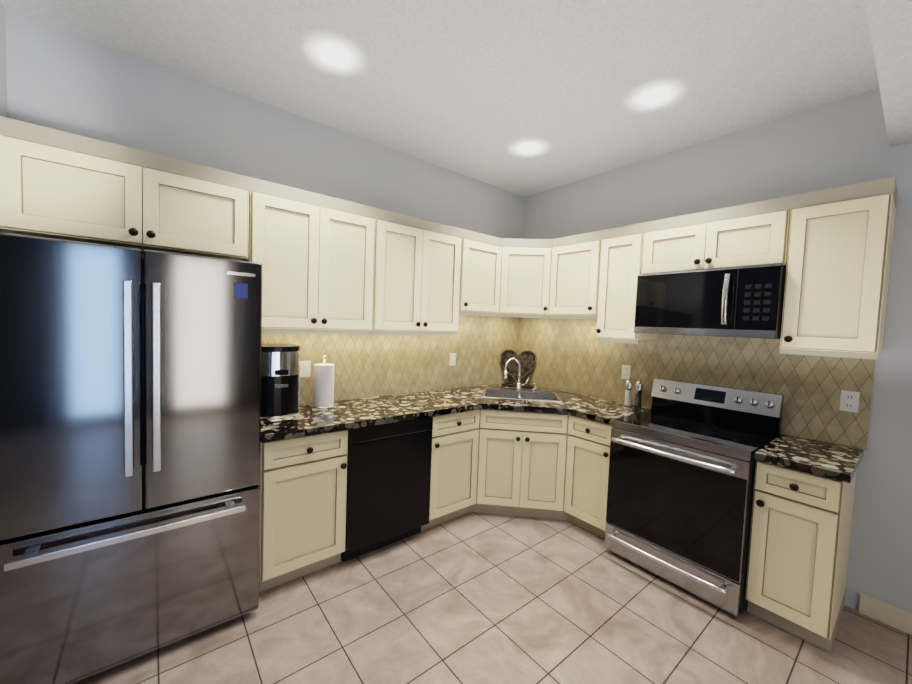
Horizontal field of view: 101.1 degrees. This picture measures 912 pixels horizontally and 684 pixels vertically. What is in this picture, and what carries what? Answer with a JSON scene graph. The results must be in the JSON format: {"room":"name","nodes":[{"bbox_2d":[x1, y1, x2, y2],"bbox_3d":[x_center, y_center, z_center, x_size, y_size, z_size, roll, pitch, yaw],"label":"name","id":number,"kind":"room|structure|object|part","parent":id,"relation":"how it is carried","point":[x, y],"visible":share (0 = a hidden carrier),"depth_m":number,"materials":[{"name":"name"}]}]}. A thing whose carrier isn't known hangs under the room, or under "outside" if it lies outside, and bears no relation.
{"room":"kitchen","nodes":[
{"label":"kitchen","id":0,"kind":"room"},
{"bbox_2d":[0,0,7,117],"bbox_3d":[-1.914,-0.062,1.443,0.120,2.880,0.800,0,4,-39],"label":"wall","id":1,"kind":"structure","parent":0,"point":[3,92],"depth_m":1.70,"materials":[{"name":"grey paint"}]},
{"bbox_2d":[5,9,523,403],"bbox_3d":[-2.080,-0.090,1.879,7.200,2.880,0.111,0,4,-39],"label":"wall","id":2,"kind":"structure","parent":0,"point":[62,80],"depth_m":2.53,"materials":[{"name":"grey paint"}]},
{"bbox_2d":[0,135,248,260],"bbox_3d":[-1.607,-0.663,1.908,0.936,0.375,0.385,0,4,-39],"label":"upper cabinet","id":3,"kind":"object","parent":2,"relation":"attached to","point":[47,191],"visible":0.98,"depth_m":1.74,"materials":[{"name":"beige wood"}]},
{"bbox_2d":[300,361,310,376],"bbox_3d":[-1.062,0.190,2.647,0.072,0.116,0.008,0,4,-39],"label":"electrical outlet","id":4,"kind":"object","parent":2,"relation":"attached to","point":[305,368],"visible":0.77,"depth_m":2.64,"materials":[{"name":"white plastic"}]},
{"bbox_2d":[245,191,374,334],"bbox_3d":[-0.950,-0.455,2.455,0.761,0.795,0.385,0,4,-39],"label":"upper cabinet","id":5,"kind":"object","parent":2,"relation":"attached to","point":[316,262],"visible":0.92,"depth_m":2.31,"materials":[{"name":"beige wood"}]},
{"bbox_2d":[372,219,461,335],"bbox_3d":[-0.355,-0.457,2.936,0.761,0.795,0.385,0,4,-39],"label":"upper cabinet","id":6,"kind":"object","parent":2,"relation":"attached to","point":[416,283],"visible":0.94,"depth_m":2.78,"materials":[{"name":"beige wood"}]},
{"bbox_2d":[449,353,455,365],"bbox_3d":[-0.030,0.162,3.479,0.072,0.116,0.008,0,4,-39],"label":"outlet","id":7,"kind":"object","parent":2,"relation":"attached to","point":[452,361],"visible":1,"depth_m":3.47,"materials":[{"name":"white plastic"}]},
{"bbox_2d":[459,238,501,316],"bbox_3d":[0.127,-0.546,3.318,0.461,0.620,0.385,0,4,-39],"label":"upper cabinet","id":8,"kind":"object","parent":2,"relation":"attached to","point":[480,277],"visible":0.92,"depth_m":3.19,"materials":[{"name":"beige wood"}]},
{"bbox_2d":[498,247,551,317],"bbox_3d":[0.642,-0.538,3.557,0.650,0.620,0.662,0,4,-39],"label":"upper cabinet","id":9,"kind":"object","parent":2,"relation":"attached to","point":[525,281],"visible":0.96,"depth_m":3.33,"materials":[{"name":"beige wood"}]},
{"bbox_2d":[0,116,897,247],"bbox_3d":[0.212,-0.813,1.758,3.578,0.074,2.318,0,4,-39],"label":"crown molding","id":10,"kind":"structure","parent":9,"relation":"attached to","point":[21,130],"depth_m":2.09,"materials":[{"name":"beige wood"}]},
{"bbox_2d":[1,0,878,196],"bbox_3d":[-0.240,-1.401,-0.403,7.200,0.100,5.800,0,4,-39],"label":"ceiling","id":11,"kind":"structure","parent":0,"point":[479,90],"depth_m":1.96,"materials":[{"name":"white paint"}]},
{"bbox_2d":[312,40,356,69],"bbox_3d":[-0.625,-1.474,1.934,0.400,0.001,0.400,0,4,-39],"label":"recessed light","id":12,"kind":"object","parent":11,"relation":"attached to","point":[334,55],"visible":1,"depth_m":1.93,"materials":[{"name":"white"}]},
{"bbox_2d":[865,0,911,146],"bbox_3d":[0.553,-1.104,-1.384,7.000,0.335,3.045,0,4,-39],"label":"beam","id":13,"kind":"structure","parent":11,"relation":"attached to","point":[890,23],"depth_m":1.38,"materials":[{"name":"white paint"}]},
{"bbox_2d":[73,512,911,683],"bbox_3d":[-0.352,1.573,-0.255,7.200,0.100,5.800,0,4,-39],"label":"floor","id":14,"kind":"structure","parent":0,"point":[476,598],"depth_m":1.88,"materials":[{"name":"tile"}]},
{"bbox_2d":[0,233,262,683],"bbox_3d":[-1.505,0.488,1.815,0.891,1.775,0.745,0,4,-39],"label":"fridge","id":15,"kind":"object","parent":14,"relation":"on","point":[130,410],"visible":1,"depth_m":1.52,"materials":[{"name":"silver metal"}]},
{"bbox_3d":[-1.282,0.278,1.537,0.747,1.042,0.060,0,4,-39],"label":"handle","id":16,"kind":"part","parent":15,"relation":"part of","materials":[{"name":"silver metal"}]},
{"bbox_2d":[258,430,347,591],"bbox_3d":[-1.018,0.934,2.344,0.475,0.868,0.646,0,4,-39],"label":"base cabinet","id":17,"kind":"object","parent":14,"relation":"on","point":[302,485],"visible":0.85,"depth_m":2.11,"materials":[{"name":"beige wood"}]},
{"bbox_2d":[341,417,432,561],"bbox_3d":[-0.601,0.934,2.685,0.594,0.866,0.624,0,4,-39],"label":"dishwasher","id":18,"kind":"object","parent":14,"relation":"on","point":[388,482],"visible":0.79,"depth_m":2.42,"materials":[{"name":"black metal"}]},
{"bbox_2d":[421,409,479,530],"bbox_3d":[-0.183,0.931,3.019,0.467,0.868,0.646,0,4,-39],"label":"base cabinet","id":19,"kind":"object","parent":14,"relation":"on","point":[454,464],"visible":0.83,"depth_m":2.80,"materials":[{"name":"beige wood"}]},
{"bbox_2d":[469,409,568,520],"bbox_3d":[0.551,0.943,3.334,1.079,0.868,1.079,0,4,-39],"label":"base cabinet","id":20,"kind":"object","parent":14,"relation":"on","point":[522,460],"visible":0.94,"depth_m":2.91,"materials":[{"name":"beige wood"}]},
{"bbox_2d":[261,382,568,442],"bbox_3d":[-0.030,0.491,2.813,2.614,0.040,1.081,0,4,-39],"label":"countertop","id":21,"kind":"structure","parent":20,"relation":"on","point":[309,420],"depth_m":2.64,"materials":[{"name":"stone"}]},
{"bbox_2d":[261,344,299,418],"bbox_3d":[-1.128,0.235,2.353,0.253,0.432,0.270,0,4,-39],"label":"coffee maker","id":22,"kind":"object","parent":21,"relation":"on","point":[280,380],"visible":0.79,"depth_m":2.25,"materials":[{"name":"black"}]},
{"bbox_2d":[312,355,334,408],"bbox_3d":[-0.911,0.270,2.590,0.150,0.356,0.150,0,4,-39],"label":"paper towel","id":23,"kind":"object","parent":21,"relation":"on","point":[323,386],"visible":1,"depth_m":2.54,"materials":[{"name":"white paper"}]},
{"bbox_2d":[504,358,528,389],"bbox_3d":[0.568,0.302,3.538,0.242,0.306,0.113,0,4,-39],"label":"faucet","id":24,"kind":"object","parent":21,"relation":"on","point":[519,385],"visible":1,"depth_m":3.56,"materials":[{"name":"silver metal"}]},
{"bbox_2d":[501,384,533,387],"bbox_3d":[0.621,0.440,3.789,0.320,0.011,0.090,2,3,6],"label":"tray","id":25,"kind":"object","parent":21,"relation":"on","point":[515,385],"visible":0.71,"depth_m":3.76,"materials":[{"name":"black"}]},
{"bbox_2d":[500,349,536,383],"bbox_3d":[0.636,0.258,3.868,0.282,0.356,0.283,0,4,-39],"label":"scroll ornament","id":26,"kind":"object","parent":25,"relation":"on","point":[526,359],"visible":0.88,"depth_m":3.86,"materials":[{"name":"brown metal"}]},
{"bbox_2d":[482,388,562,401],"bbox_3d":[0.567,0.550,3.323,0.660,0.175,0.430,2,3,6],"label":"sink basin","id":27,"kind":"object","parent":21,"relation":"in","point":[520,394],"visible":0.25,"depth_m":3.50,"materials":[{"name":"silver metal"}]},
{"bbox_2d":[537,390,651,424],"bbox_3d":[1.050,0.519,3.051,0.634,0.040,0.810,0,4,-39],"label":"countertop","id":28,"kind":"structure","parent":20,"relation":"on","point":[587,407],"depth_m":2.92,"materials":[{"name":"stone"}]},
{"bbox_2d":[624,377,632,406],"bbox_3d":[1.379,0.397,3.001,0.054,0.230,0.054,0,4,-39],"label":"mill","id":29,"kind":"object","parent":28,"relation":"on","point":[628,389],"visible":1,"depth_m":2.98,"materials":[{"name":"silver metal"}]},
{"bbox_2d":[634,379,642,408],"bbox_3d":[1.429,0.402,2.939,0.054,0.230,0.054,0,4,-39],"label":"mill","id":30,"kind":"object","parent":28,"relation":"on","point":[638,392],"visible":1,"depth_m":2.92,"materials":[{"name":"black metal"}]},
{"bbox_2d":[564,415,612,539],"bbox_3d":[1.173,0.988,2.909,0.646,0.868,0.375,0,4,-39],"label":"base cabinet","id":31,"kind":"object","parent":14,"relation":"on","point":[587,473],"visible":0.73,"depth_m":2.74,"materials":[{"name":"beige wood"}]},
{"bbox_2d":[604,378,783,615],"bbox_3d":[1.493,0.880,2.424,0.738,1.155,0.757,0,4,-39],"label":"range","id":32,"kind":"object","parent":14,"relation":"on","point":[682,463],"visible":0.98,"depth_m":2.25,"materials":[{"name":"silver metal"}]},
{"bbox_2d":[745,460,856,652],"bbox_3d":[1.874,1.057,2.041,0.646,0.868,0.327,0,4,-39],"label":"base cabinet","id":33,"kind":"object","parent":14,"relation":"on","point":[799,545],"visible":0.96,"depth_m":1.86,"materials":[{"name":"beige wood"}]},
{"bbox_2d":[754,434,863,482],"bbox_3d":[1.899,0.603,2.010,0.622,0.040,0.348,0,4,-39],"label":"countertop","id":34,"kind":"structure","parent":33,"relation":"on","point":[828,460],"depth_m":1.92,"materials":[{"name":"stone"}]},
{"bbox_2d":[517,88,911,613],"bbox_3d":[2.493,0.081,1.860,0.111,2.880,5.700,0,4,-39],"label":"wall","id":35,"kind":"structure","parent":0,"point":[840,143],"depth_m":2.31,"materials":[{"name":"grey paint"}]},
{"bbox_2d":[549,240,601,318],"bbox_3d":[1.087,-0.505,3.217,0.385,0.620,0.461,0,4,-39],"label":"upper cabinet","id":36,"kind":"object","parent":35,"relation":"attached to","point":[575,279],"visible":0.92,"depth_m":3.11,"materials":[{"name":"beige wood"}]},
{"bbox_2d":[621,365,630,378],"bbox_3d":[1.407,0.249,3.109,0.008,0.116,0.072,0,4,-39],"label":"electrical outlet","id":37,"kind":"object","parent":35,"relation":"attached to","point":[626,371],"visible":1,"depth_m":3.11,"materials":[{"name":"white plastic"}]},
{"bbox_2d":[596,233,656,343],"bbox_3d":[1.333,-0.393,2.913,0.385,0.795,0.325,0,4,-39],"label":"upper cabinet","id":38,"kind":"object","parent":35,"relation":"attached to","point":[621,265],"visible":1,"depth_m":2.81,"materials":[{"name":"beige wood"}]},
{"bbox_2d":[642,210,790,273],"bbox_3d":[1.693,-0.605,2.467,0.385,0.300,0.786,0,4,-39],"label":"upper cabinet","id":39,"kind":"object","parent":35,"relation":"attached to","point":[757,240],"visible":0.94,"depth_m":2.31,"materials":[{"name":"beige wood"}]},
{"bbox_2d":[634,264,785,338],"bbox_3d":[1.646,-0.246,2.458,0.467,0.411,0.778,0,4,-39],"label":"microwave","id":40,"kind":"object","parent":39,"relation":"attached to","point":[745,302],"visible":0.98,"depth_m":2.28,"materials":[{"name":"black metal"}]},
{"bbox_2d":[780,193,895,359],"bbox_3d":[2.048,-0.322,2.028,0.385,0.795,0.367,0,4,-39],"label":"upper cabinet","id":41,"kind":"object","parent":35,"relation":"attached to","point":[838,263],"visible":1,"depth_m":1.92,"materials":[{"name":"beige wood"}]},
{"bbox_2d":[840,390,859,412],"bbox_3d":[2.213,0.334,2.111,0.008,0.116,0.072,0,4,-39],"label":"electrical outlet","id":42,"kind":"object","parent":35,"relation":"attached to","point":[849,401],"visible":1,"depth_m":2.11,"materials":[{"name":"white plastic"}]},
{"bbox_2d":[858,593,911,634],"bbox_3d":[3.184,1.546,0.926,0.021,0.108,3.000,0,4,-39],"label":"baseboard","id":43,"kind":"structure","parent":35,"relation":"attached to","point":[890,615],"depth_m":2.01,"materials":[{"name":"beige wood"}]},
{"bbox_3d":[1.149,-1.423,2.174,0.170,0.004,0.170,0,4,-39],"label":"recessed light","id":44,"kind":"object","parent":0,"visible":0},
{"bbox_2d":[634,85,675,107],"bbox_3d":[1.149,-1.420,2.174,0.400,0.001,0.400,0,4,-39],"label":"recessed light","id":45,"kind":"object","parent":44,"relation":"attached to","point":[654,96],"visible":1,"depth_m":2.17,"materials":[{"name":"white"}]},
{"bbox_3d":[0.555,-1.480,2.861,0.170,0.004,0.170,0,4,-39],"label":"recessed light","id":46,"kind":"object","parent":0,"visible":0},
{"bbox_2d":[514,141,542,154],"bbox_3d":[0.555,-1.476,2.861,0.400,0.001,0.400,0,4,-39],"label":"recessed light","id":47,"kind":"object","parent":46,"relation":"attached to","point":[528,148],"visible":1,"depth_m":2.86,"materials":[{"name":"white"}]}
]}

